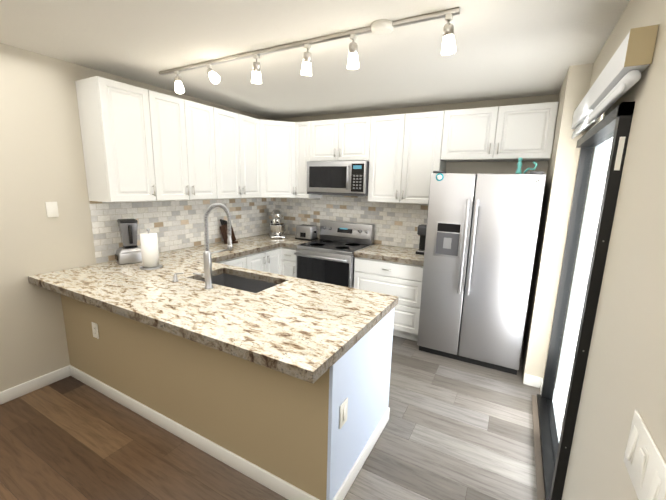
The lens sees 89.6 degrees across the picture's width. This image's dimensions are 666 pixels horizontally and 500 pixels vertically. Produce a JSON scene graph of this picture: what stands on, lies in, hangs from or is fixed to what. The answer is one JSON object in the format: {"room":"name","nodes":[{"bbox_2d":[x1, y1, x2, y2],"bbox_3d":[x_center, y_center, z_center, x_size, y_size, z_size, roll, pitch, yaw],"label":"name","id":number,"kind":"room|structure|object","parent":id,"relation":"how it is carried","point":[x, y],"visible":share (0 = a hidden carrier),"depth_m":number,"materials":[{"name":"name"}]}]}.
{"room":"kitchen","nodes":[
{"label":"kitchen","id":0,"kind":"room"},
{"bbox_2d":[0,43,271,391],"bbox_3d":[-2.269,-0.187,2.678,0.150,2.540,5.750,7,13,28],"label":"wall","id":1,"kind":"structure","parent":0,"point":[42,162],"depth_m":2.55,"materials":[{"name":"beige paint"}]},
{"bbox_2d":[0,366,67,404],"bbox_3d":[-2.923,1.248,1.629,0.016,0.095,2.860,7,13,28],"label":"baseboard","id":2,"kind":"structure","parent":1,"relation":"attached to","point":[17,391],"depth_m":2.63,"materials":[{"name":"white wood"}]},
{"bbox_2d":[45,202,58,216],"bbox_3d":[-2.194,-0.316,2.619,0.006,0.120,0.075,7,13,28],"label":"blank wall plate","id":3,"kind":"object","parent":1,"relation":"attached to","point":[52,209],"visible":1,"depth_m":2.62,"materials":[{"name":"white plastic"}]},
{"bbox_2d":[75,76,158,201],"bbox_3d":[-1.815,-0.890,2.839,0.327,0.940,0.395,7,13,28],"label":"upper cabinet","id":4,"kind":"object","parent":1,"relation":"attached to","point":[140,144],"depth_m":2.71,"materials":[{"name":"white wood"}]},
{"bbox_2d":[89,198,272,263],"bbox_3d":[-1.486,-0.344,3.934,0.002,0.560,2.430,7,13,28],"label":"tile backsplash","id":5,"kind":"structure","parent":1,"relation":"attached to","point":[175,224],"depth_m":3.59,"materials":[{"name":"tile"}]},
{"bbox_2d":[151,90,218,200],"bbox_3d":[-1.551,-0.976,3.311,0.327,0.940,0.700,7,13,28],"label":"upper cabinet","id":6,"kind":"object","parent":1,"relation":"attached to","point":[186,146],"depth_m":3.22,"materials":[{"name":"white wood"}]},
{"bbox_2d":[215,108,262,198],"bbox_3d":[-1.209,-1.087,3.923,0.327,0.940,0.720,7,13,28],"label":"upper cabinet","id":7,"kind":"object","parent":1,"relation":"attached to","point":[237,134],"depth_m":3.82,"materials":[{"name":"white wood"}]},
{"bbox_2d":[61,294,329,499],"bbox_3d":[-1.100,0.779,2.252,2.517,0.864,0.120,7,13,28],"label":"wall","id":8,"kind":"structure","parent":0,"point":[273,422],"depth_m":1.97,"materials":[{"name":"beige paint"}]},
{"bbox_2d":[91,322,98,338],"bbox_3d":[-1.802,0.609,2.539,0.075,0.120,0.009,7,13,28],"label":"outlet","id":9,"kind":"object","parent":8,"relation":"attached to","point":[95,330],"visible":1,"depth_m":2.53,"materials":[{"name":"white plastic"}]},
{"bbox_2d":[68,365,318,499],"bbox_3d":[-1.113,1.170,2.256,2.519,0.095,0.016,7,13,28],"label":"baseboard","id":10,"kind":"structure","parent":8,"relation":"attached to","point":[277,485],"depth_m":2.09,"materials":[{"name":"white wood"}]},
{"bbox_2d":[0,335,554,499],"bbox_3d":[-0.082,1.413,1.659,5.400,0.100,6.000,7,13,28],"label":"floor","id":11,"kind":"structure","parent":0,"point":[454,429],"depth_m":2.13,"materials":[{"name":"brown wood"}]},
{"bbox_2d":[217,255,248,268],"bbox_3d":[-1.390,0.497,3.661,0.616,0.864,0.633,7,13,28],"label":"base cabinet","id":12,"kind":"object","parent":11,"relation":"on","point":[243,261],"depth_m":3.62,"materials":[{"name":"white wood"}]},
{"bbox_2d":[28,234,319,294],"bbox_3d":[-1.166,0.051,3.562,0.993,0.052,2.923,7,13,28],"label":"countertop","id":13,"kind":"structure","parent":12,"relation":"on","point":[181,259],"depth_m":2.96,"materials":[{"name":"stone"}]},
{"bbox_2d":[115,219,141,264],"bbox_3d":[-1.833,-0.082,3.013,0.222,0.385,0.194,-8,15,-41],"label":"blender","id":14,"kind":"object","parent":13,"relation":"on","point":[129,252],"visible":0.94,"depth_m":2.96,"materials":[{"name":"silver metal"}]},
{"bbox_2d":[139,228,162,269],"bbox_3d":[-1.550,-0.017,2.835,0.176,0.338,0.176,7,13,28],"label":"paper towel holder","id":15,"kind":"object","parent":13,"relation":"on","point":[149,250],"visible":1,"depth_m":2.79,"materials":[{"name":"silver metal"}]},
{"bbox_2d":[219,219,237,243],"bbox_3d":[-1.279,-0.232,4.095,0.176,0.291,0.140,7,13,28],"label":"knife block","id":16,"kind":"object","parent":13,"relation":"on","point":[224,229],"visible":0.81,"depth_m":4.07,"materials":[{"name":"brown wood"}]},
{"bbox_2d":[269,209,285,238],"bbox_3d":[-0.774,-0.369,4.618,0.361,0.382,0.361,7,13,28],"label":"stand mixer","id":17,"kind":"object","parent":13,"relation":"on","point":[277,229],"visible":1,"depth_m":4.50,"materials":[{"name":"silver metal"}]},
{"bbox_2d":[295,224,317,240],"bbox_3d":[-0.349,-0.238,4.502,0.280,0.192,0.186,7,13,28],"label":"toaster","id":18,"kind":"object","parent":13,"relation":"on","point":[306,232],"visible":1,"depth_m":4.44,"materials":[{"name":"silver metal"}]},
{"bbox_2d":[64,268,375,382],"bbox_3d":[-0.765,0.354,2.063,1.911,0.052,0.630,7,13,28],"label":"countertop","id":19,"kind":"structure","parent":12,"relation":"on","point":[310,331],"depth_m":1.86,"materials":[{"name":"stone"}]},
{"bbox_2d":[173,272,183,281],"bbox_3d":[-1.151,0.199,2.485,0.079,0.070,0.056,7,13,28],"label":"soap dispenser","id":20,"kind":"object","parent":19,"relation":"on","point":[175,278],"visible":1,"depth_m":2.48,"materials":[{"name":"silver metal"}]},
{"bbox_2d":[193,203,232,288],"bbox_3d":[-0.855,-0.042,2.395,0.134,0.591,0.280,7,13,28],"label":"faucet","id":21,"kind":"object","parent":19,"relation":"on","point":[207,273],"visible":1,"depth_m":2.32,"materials":[{"name":"silver metal"}]},
{"bbox_2d":[192,258,398,304],"bbox_3d":[-0.413,0.240,2.692,1.911,0.052,0.090,7,13,28],"label":"countertop","id":22,"kind":"structure","parent":12,"relation":"on","point":[228,269],"depth_m":2.78,"materials":[{"name":"stone"}]},
{"bbox_2d":[260,278,395,323],"bbox_3d":[-0.061,0.337,2.240,0.848,0.052,0.360,7,13,28],"label":"countertop","id":23,"kind":"structure","parent":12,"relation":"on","point":[377,306],"depth_m":2.24,"materials":[{"name":"stone"}]},
{"bbox_2d":[249,247,280,274],"bbox_3d":[-1.086,0.398,4.204,0.616,0.864,0.628,7,13,28],"label":"base cabinet","id":24,"kind":"object","parent":11,"relation":"on","point":[269,261],"depth_m":4.03,"materials":[{"name":"white wood"}]},
{"bbox_2d":[281,247,295,276],"bbox_3d":[-0.415,0.349,4.539,0.267,0.864,0.616,7,13,28],"label":"base cabinet","id":25,"kind":"object","parent":11,"relation":"on","point":[288,259],"depth_m":4.23,"materials":[{"name":"white wood"}]},
{"bbox_2d":[200,273,394,499],"bbox_3d":[-0.911,0.722,2.567,2.532,0.865,0.862,7,13,28],"label":"base cabinet","id":26,"kind":"object","parent":11,"relation":"on","point":[359,373],"visible":0.04,"depth_m":1.88,"materials":[{"name":"white paint"}]},
{"bbox_2d":[339,397,347,428],"bbox_3d":[0.057,0.820,1.682,0.015,0.130,0.080,7,13,28],"label":"outlet","id":27,"kind":"object","parent":26,"relation":"attached to","point":[343,412],"visible":1,"depth_m":1.67,"materials":[{"name":"white plastic"}]},
{"bbox_2d":[333,407,389,499],"bbox_3d":[0.199,1.243,2.054,0.013,0.095,0.844,7,13,28],"label":"baseboard","id":28,"kind":"structure","parent":26,"relation":"attached to","point":[344,488],"depth_m":1.99,"materials":[{"name":"white wood"}]},
{"bbox_2d":[294,220,374,287],"bbox_3d":[0.009,0.267,4.203,0.755,1.175,0.728,7,13,28],"label":"range","id":29,"kind":"object","parent":11,"relation":"on","point":[328,257],"visible":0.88,"depth_m":4.02,"materials":[{"name":"silver metal"}]},
{"bbox_2d":[353,257,422,340],"bbox_3d":[0.723,0.497,3.929,0.790,0.864,0.616,7,13,28],"label":"base cabinet","id":30,"kind":"object","parent":11,"relation":"on","point":[403,281],"depth_m":3.59,"materials":[{"name":"white wood"}]},
{"bbox_2d":[354,244,423,265],"bbox_3d":[0.731,0.045,3.832,0.796,0.052,0.628,7,13,28],"label":"countertop","id":31,"kind":"structure","parent":30,"relation":"on","point":[376,252],"depth_m":3.69,"materials":[{"name":"stone"}]},
{"bbox_2d":[416,224,426,254],"bbox_3d":[1.037,-0.128,3.781,0.127,0.320,0.260,7,13,28],"label":"coffee maker","id":32,"kind":"object","parent":31,"relation":"on","point":[421,230],"visible":0.52,"depth_m":3.71,"materials":[{"name":"black plastic"}]},
{"bbox_2d":[417,171,546,374],"bbox_3d":[1.435,0.156,3.323,0.910,1.800,0.815,7,13,28],"label":"fridge","id":33,"kind":"object","parent":11,"relation":"on","point":[482,230],"visible":1,"depth_m":3.00,"materials":[{"name":"grey metal"}]},
{"bbox_2d":[515,157,537,173],"bbox_3d":[1.633,-0.710,2.855,0.200,0.155,0.100,7,13,28],"label":"figurine","id":34,"kind":"object","parent":33,"relation":"on","point":[519,165],"visible":0.67,"depth_m":2.85,"materials":[{"name":"teal ceramic"}]},
{"bbox_2d":[532,395,544,499],"bbox_3d":[1.356,1.284,2.224,0.037,0.005,1.200,7,13,28],"label":"threshold","id":35,"kind":"object","parent":11,"relation":"on","point":[539,473],"visible":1,"depth_m":2.14,"materials":[{"name":"brown"}]},
{"bbox_2d":[0,0,629,118],"bbox_3d":[-0.635,-1.258,1.483,3.990,0.100,6.000,7,13,28],"label":"ceiling","id":36,"kind":"structure","parent":0,"point":[507,49],"depth_m":2.19,"materials":[{"name":"white paint"}]},
{"bbox_2d":[159,7,459,93],"bbox_3d":[-0.403,-1.249,2.259,2.370,0.201,0.146,7,13,28],"label":"track light","id":37,"kind":"object","parent":36,"relation":"attached to","point":[382,27],"visible":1,"depth_m":2.00,"materials":[{"name":"silver metal"}]},
{"bbox_2d":[272,94,557,248],"bbox_3d":[0.701,-0.415,4.224,3.550,2.540,0.150,7,13,28],"label":"wall","id":38,"kind":"structure","parent":0,"point":[486,167],"depth_m":3.58,"materials":[{"name":"beige paint"}]},
{"bbox_2d":[259,119,294,197],"bbox_3d":[-0.693,-1.134,4.229,0.317,0.936,0.338,7,13,28],"label":"upper cabinet","id":39,"kind":"object","parent":38,"relation":"attached to","point":[276,138],"depth_m":4.21,"materials":[{"name":"white wood"}]},
{"bbox_2d":[295,121,321,198],"bbox_3d":[-0.313,-1.154,4.377,0.228,0.940,0.327,7,13,28],"label":"upper cabinet","id":40,"kind":"object","parent":38,"relation":"attached to","point":[302,129],"depth_m":4.24,"materials":[{"name":"white wood"}]},
{"bbox_2d":[311,116,370,163],"bbox_3d":[0.143,-1.321,4.092,0.801,0.480,0.327,7,13,28],"label":"upper cabinet","id":41,"kind":"object","parent":38,"relation":"attached to","point":[345,139],"depth_m":3.93,"materials":[{"name":"white wood"}]},
{"bbox_2d":[307,161,368,195],"bbox_3d":[0.102,-0.876,4.119,0.790,0.395,0.457,7,13,28],"label":"microwave","id":42,"kind":"object","parent":41,"relation":"attached to","point":[346,178],"visible":1,"depth_m":3.94,"materials":[{"name":"grey metal"}]},
{"bbox_2d":[273,195,427,248],"bbox_3d":[0.176,-0.428,4.423,2.440,0.620,0.002,7,13,28],"label":"tile backsplash","id":43,"kind":"structure","parent":38,"relation":"attached to","point":[392,221],"depth_m":4.30,"materials":[{"name":"tile"}]},
{"bbox_2d":[368,110,446,203],"bbox_3d":[0.834,-1.005,3.763,0.790,0.940,0.327,7,13,28],"label":"upper cabinet","id":44,"kind":"object","parent":38,"relation":"attached to","point":[407,148],"depth_m":3.61,"materials":[{"name":"white wood"}]},
{"bbox_2d":[443,102,558,163],"bbox_3d":[1.607,-1.131,3.308,0.961,0.480,0.327,7,13,28],"label":"upper cabinet","id":45,"kind":"object","parent":38,"relation":"attached to","point":[509,133],"depth_m":3.15,"materials":[{"name":"white wood"}]},
{"bbox_2d":[522,63,592,380],"bbox_3d":[2.013,-0.137,2.967,0.290,2.540,0.840,7,13,28],"label":"wall","id":46,"kind":"structure","parent":0,"point":[562,169],"depth_m":2.66,"materials":[{"name":"beige paint"}]},
{"bbox_2d":[543,0,665,499],"bbox_3d":[0.724,0.310,0.521,0.150,2.540,4.760,7,13,28],"label":"wall","id":47,"kind":"structure","parent":0,"point":[625,375],"depth_m":1.12,"materials":[{"name":"beige paint"}]},
{"bbox_2d":[537,101,634,499],"bbox_3d":[1.441,0.314,1.999,0.100,2.000,1.202,7,13,28],"label":"door frame","id":48,"kind":"structure","parent":47,"relation":"attached to","point":[615,123],"depth_m":1.69,"materials":[{"name":"black metal"}]},
{"bbox_2d":[552,137,612,440],"bbox_3d":[1.493,0.319,1.980,0.007,2.000,1.115,7,13,28],"label":"exterior view","id":49,"kind":"object","parent":48,"relation":"attached to","point":[584,234],"depth_m":2.20,"materials":[{"name":"white"}]},
{"bbox_2d":[571,24,658,138],"bbox_3d":[1.425,-0.788,1.805,0.074,0.196,1.466,7,13,28],"label":"valance","id":50,"kind":"object","parent":47,"relation":"attached to","point":[629,63],"visible":1,"depth_m":1.30,"materials":[{"name":"white"}]},
{"bbox_2d":[624,409,665,499],"bbox_3d":[0.750,0.518,0.798,0.016,0.167,0.250,7,13,28],"label":"light switch","id":51,"kind":"object","parent":47,"relation":"attached to","point":[644,462],"visible":1,"depth_m":0.80,"materials":[{"name":"white plastic"}]}
]}

